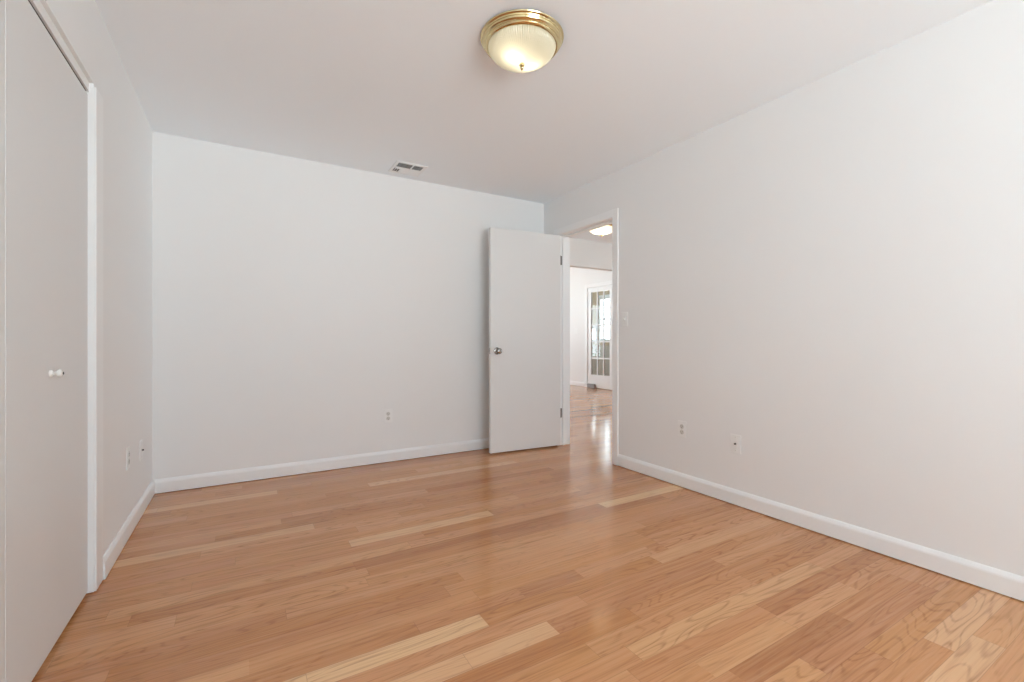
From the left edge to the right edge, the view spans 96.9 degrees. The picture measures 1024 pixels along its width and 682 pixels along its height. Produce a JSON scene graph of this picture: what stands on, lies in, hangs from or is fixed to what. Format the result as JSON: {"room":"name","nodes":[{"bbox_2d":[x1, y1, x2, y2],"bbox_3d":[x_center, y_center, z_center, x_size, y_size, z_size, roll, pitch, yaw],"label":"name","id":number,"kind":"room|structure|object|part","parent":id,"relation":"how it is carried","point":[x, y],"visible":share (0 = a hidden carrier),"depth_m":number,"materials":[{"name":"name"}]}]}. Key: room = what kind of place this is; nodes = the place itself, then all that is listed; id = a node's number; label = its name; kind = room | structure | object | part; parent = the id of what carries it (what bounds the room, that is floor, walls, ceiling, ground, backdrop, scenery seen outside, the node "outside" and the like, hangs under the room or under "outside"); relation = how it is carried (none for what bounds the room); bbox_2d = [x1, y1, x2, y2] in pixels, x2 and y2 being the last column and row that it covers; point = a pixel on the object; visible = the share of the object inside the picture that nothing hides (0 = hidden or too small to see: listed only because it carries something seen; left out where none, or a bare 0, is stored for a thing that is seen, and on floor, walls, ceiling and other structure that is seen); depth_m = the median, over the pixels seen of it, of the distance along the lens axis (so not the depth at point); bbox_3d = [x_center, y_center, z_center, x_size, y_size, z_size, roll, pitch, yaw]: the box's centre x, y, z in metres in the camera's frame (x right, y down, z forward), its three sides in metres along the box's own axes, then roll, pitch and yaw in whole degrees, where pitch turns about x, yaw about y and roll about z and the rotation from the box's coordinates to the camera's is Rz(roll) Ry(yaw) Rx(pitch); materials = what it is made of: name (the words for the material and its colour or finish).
{"room":"empty bedroom","nodes":[
{"label":"empty bedroom","id":0,"kind":"room"},
{"bbox_2d":[40,0,151,554],"bbox_3d":[-0.955,-0.183,0.457,0.125,2.440,5.960,0,0,-31],"label":"wall","id":1,"kind":"structure","parent":0,"point":[127,131],"depth_m":2.28,"materials":[{"name":"white paint"}]},
{"bbox_2d":[0,0,4,681],"bbox_3d":[-1.158,0.011,0.886,0.068,2.020,0.744,0,0,-31],"label":"door","id":2,"kind":"structure","parent":1,"relation":"in","point":[2,2],"depth_m":1.19,"materials":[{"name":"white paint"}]},
{"bbox_2d":[5,0,87,681],"bbox_3d":[-1.537,0.011,1.526,0.068,2.020,0.738,0,0,-31],"label":"door","id":3,"kind":"structure","parent":1,"relation":"in","point":[46,104],"depth_m":1.42,"materials":[{"name":"white paint"}]},
{"bbox_3d":[-1.499,0.110,1.495,0.031,0.027,0.027,0,0,-31],"label":"knob","id":4,"kind":"part","parent":3,"relation":"part of","materials":[{"name":"silver metal"}]},
{"bbox_2d":[28,0,85,90],"bbox_3d":[-1.387,-1.028,1.181,0.086,0.033,1.493,0,0,-31],"label":"door track","id":5,"kind":"object","parent":1,"relation":"attached to","point":[28,0],"visible":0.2,"depth_m":1.54,"materials":[{"name":"grey metal"}]},
{"bbox_2d":[29,0,102,593],"bbox_3d":[-1.381,-0.022,1.185,0.133,2.106,1.707,0,0,-31],"label":"door frame","id":6,"kind":"structure","parent":1,"relation":"attached to","point":[95,100],"depth_m":1.86,"materials":[{"name":"white paint"}]},
{"bbox_2d":[126,446,129,469],"bbox_3d":[-2.026,0.623,2.398,0.008,0.115,0.070,0,0,-31],"label":"wall outlet","id":7,"kind":"object","parent":1,"relation":"attached to","point":[128,447],"visible":1,"depth_m":2.38,"materials":[{"name":"white plastic"}]},
{"bbox_2d":[103,480,154,579],"bbox_3d":[-2.086,0.986,2.506,0.014,0.092,1.283,0,0,-31],"label":"baseboard","id":8,"kind":"structure","parent":1,"relation":"attached to","point":[110,556],"depth_m":2.31,"materials":[{"name":"white paint"}]},
{"bbox_2d":[140,439,143,460],"bbox_3d":[-2.203,0.655,2.705,0.016,0.115,0.070,0,0,-31],"label":"cable plate","id":9,"kind":"object","parent":1,"relation":"attached to","point":[141,441],"visible":1,"depth_m":2.70,"materials":[{"name":"white plastic"}]},
{"bbox_2d":[152,131,543,493],"bbox_3d":[-1.431,-0.183,3.711,4.015,2.440,0.125,0,0,-31],"label":"wall","id":10,"kind":"structure","parent":0,"point":[296,302],"depth_m":3.54,"materials":[{"name":"white paint"}]},
{"bbox_2d":[154,438,488,493],"bbox_3d":[-1.041,0.986,3.861,3.192,0.092,0.014,0,0,-31],"label":"baseboard","id":11,"kind":"structure","parent":10,"relation":"attached to","point":[170,484],"depth_m":3.53,"materials":[{"name":"white paint"}]},
{"bbox_2d":[384,409,391,422],"bbox_3d":[-1.052,0.646,3.857,0.070,0.115,0.008,0,0,-31],"label":"wall outlet","id":12,"kind":"object","parent":10,"relation":"attached to","point":[387,412],"visible":1,"depth_m":3.85,"materials":[{"name":"white plastic"}]},
{"bbox_2d":[32,385,1023,681],"bbox_3d":[0.325,1.112,5.885,9.450,0.150,14.600,0,0,-31],"label":"floor","id":13,"kind":"structure","parent":0,"point":[560,563],"depth_m":1.89,"materials":[{"name":"brown wood"}]},
{"bbox_2d":[587,383,595,388],"bbox_3d":[1.711,0.991,9.801,0.044,0.091,0.250,0,0,-31],"label":"door stop","id":14,"kind":"object","parent":13,"relation":"on","point":[589,385],"visible":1,"depth_m":9.76,"materials":[{"name":"grey metal"}]},
{"bbox_2d":[95,0,992,243],"bbox_3d":[0.325,-1.733,5.885,9.450,0.660,14.600,0,0,-31],"label":"ceiling","id":15,"kind":"structure","parent":0,"point":[366,85],"depth_m":2.38,"materials":[{"name":"white paint"}]},
{"bbox_2d":[388,160,427,176],"bbox_3d":[-0.853,-1.396,3.716,0.255,0.012,0.255,0,0,-31],"label":"ceiling vent","id":16,"kind":"object","parent":15,"relation":"in","point":[400,167],"visible":1,"depth_m":3.71,"materials":[{"name":"white metal"}]},
{"bbox_2d":[480,9,563,72],"bbox_3d":[0.046,-1.325,2.110,0.387,0.153,0.387,0,0,-31],"label":"ceiling light","id":17,"kind":"object","parent":15,"relation":"attached to","point":[516,40],"visible":1,"depth_m":2.02,"materials":[{"name":"white glass"}]},
{"bbox_2d":[590,224,611,236],"bbox_3d":[1.090,-1.325,5.524,0.387,0.153,0.387,0,0,-31],"label":"ceiling light","id":18,"kind":"object","parent":15,"relation":"attached to","point":[604,230],"visible":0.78,"depth_m":5.43,"materials":[{"name":"white glass"}]},
{"bbox_2d":[570,267,611,386],"bbox_3d":[3.485,-0.438,6.999,0.125,2.950,12.700,0,0,-31],"label":"wall","id":19,"kind":"structure","parent":0,"point":[579,277],"depth_m":10.20,"materials":[{"name":"white paint"}]},
{"bbox_2d":[570,381,584,386],"bbox_3d":[0.900,0.986,11.233,0.014,0.092,2.780,0,0,-31],"label":"baseboard","id":20,"kind":"structure","parent":19,"relation":"attached to","point":[576,383],"depth_m":10.24,"materials":[{"name":"white paint"}]},
{"bbox_2d":[585,281,611,386],"bbox_3d":[1.911,-0.091,9.646,0.139,2.254,0.970,0,0,-31],"label":"door frame","id":21,"kind":"structure","parent":19,"relation":"attached to","point":[600,284],"depth_m":9.97,"materials":[{"name":"white paint"}]},
{"bbox_2d":[588,285,611,389],"bbox_3d":[1.883,-0.052,9.630,0.038,2.154,0.792,0,0,-31],"label":"door","id":22,"kind":"structure","parent":19,"relation":"in","point":[601,381],"depth_m":9.69,"materials":[{"name":"white paint"}]},
{"bbox_2d":[570,238,611,270],"bbox_3d":[1.448,-1.469,6.677,3.710,0.888,0.120,0,0,-31],"label":"wall","id":23,"kind":"structure","parent":0,"point":[587,254],"depth_m":6.42,"materials":[{"name":"white paint"}]},
{"bbox_2d":[592,290,609,345],"bbox_3d":[1.747,-0.438,11.141,1.100,2.950,6.800,0,0,-31],"label":"wall","id":24,"kind":"structure","parent":0,"point":[594,294],"depth_m":11.39,"materials":[{"name":"beige paint"}]},
{"bbox_2d":[592,326,596,342],"bbox_3d":[2.026,-0.153,11.579,0.145,0.460,0.550,0,0,-31],"label":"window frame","id":25,"kind":"structure","parent":24,"relation":"in","point":[593,327],"depth_m":11.42,"materials":[{"name":"white paint"}]},
{"bbox_2d":[592,345,609,375],"bbox_3d":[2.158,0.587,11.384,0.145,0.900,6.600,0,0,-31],"label":"door glass panes","id":26,"kind":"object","parent":24,"relation":"attached to","point":[594,347],"depth_m":11.17,"materials":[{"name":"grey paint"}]},
{"bbox_2d":[599,294,609,340],"bbox_3d":[2.382,-0.513,10.976,0.145,1.180,0.890,0,0,-31],"label":"window","id":27,"kind":"structure","parent":24,"relation":"in","point":[607,296],"depth_m":11.26,"materials":[{"name":"white glass"}]},
{"bbox_2d":[544,0,1023,576],"bbox_3d":[0.184,-0.438,5.047,0.125,2.950,12.700,0,0,-31],"label":"wall","id":28,"kind":"structure","parent":0,"point":[826,275],"depth_m":2.31,"materials":[{"name":"white paint"}]},
{"bbox_2d":[489,227,561,452],"bbox_3d":[0.147,0.003,4.273,0.797,2.037,0.167,0,0,-27],"label":"door","id":29,"kind":"structure","parent":28,"relation":"in","point":[525,412],"depth_m":4.23,"materials":[{"name":"white paint"}]},
{"bbox_3d":[-0.120,0.099,4.083,0.065,0.065,0.066,0,0,-27],"label":"knob","id":30,"kind":"part","parent":29,"relation":"part of","materials":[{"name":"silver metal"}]},
{"bbox_2d":[554,208,618,465],"bbox_3d":[0.708,-0.026,4.162,0.155,2.125,0.892,0,0,-31],"label":"door frame","id":31,"kind":"structure","parent":28,"relation":"attached to","point":[612,216],"depth_m":4.12,"materials":[{"name":"white paint"}]},
{"bbox_2d":[622,312,627,326],"bbox_3d":[0.909,-0.167,3.680,0.018,0.115,0.070,0,0,-31],"label":"light switch","id":32,"kind":"object","parent":28,"relation":"attached to","point":[624,314],"visible":1,"depth_m":3.68,"materials":[{"name":"white plastic"}]},
{"bbox_2d":[678,420,685,437],"bbox_3d":[1.198,0.629,3.201,0.008,0.115,0.070,0,0,-31],"label":"wall outlet","id":33,"kind":"object","parent":28,"relation":"attached to","point":[681,424],"visible":1,"depth_m":3.20,"materials":[{"name":"white plastic"}]},
{"bbox_2d":[730,434,740,453],"bbox_3d":[1.401,0.652,2.850,0.016,0.115,0.070,0,0,-31],"label":"cable plate","id":34,"kind":"object","parent":28,"relation":"attached to","point":[735,440],"visible":1,"depth_m":2.85,"materials":[{"name":"white plastic"}]},
{"bbox_2d":[618,454,1023,600],"bbox_3d":[2.116,0.986,1.643,0.014,0.092,4.875,0,0,-31],"label":"baseboard","id":35,"kind":"structure","parent":28,"relation":"attached to","point":[987,577],"depth_m":2.29,"materials":[{"name":"white paint"}]}
]}

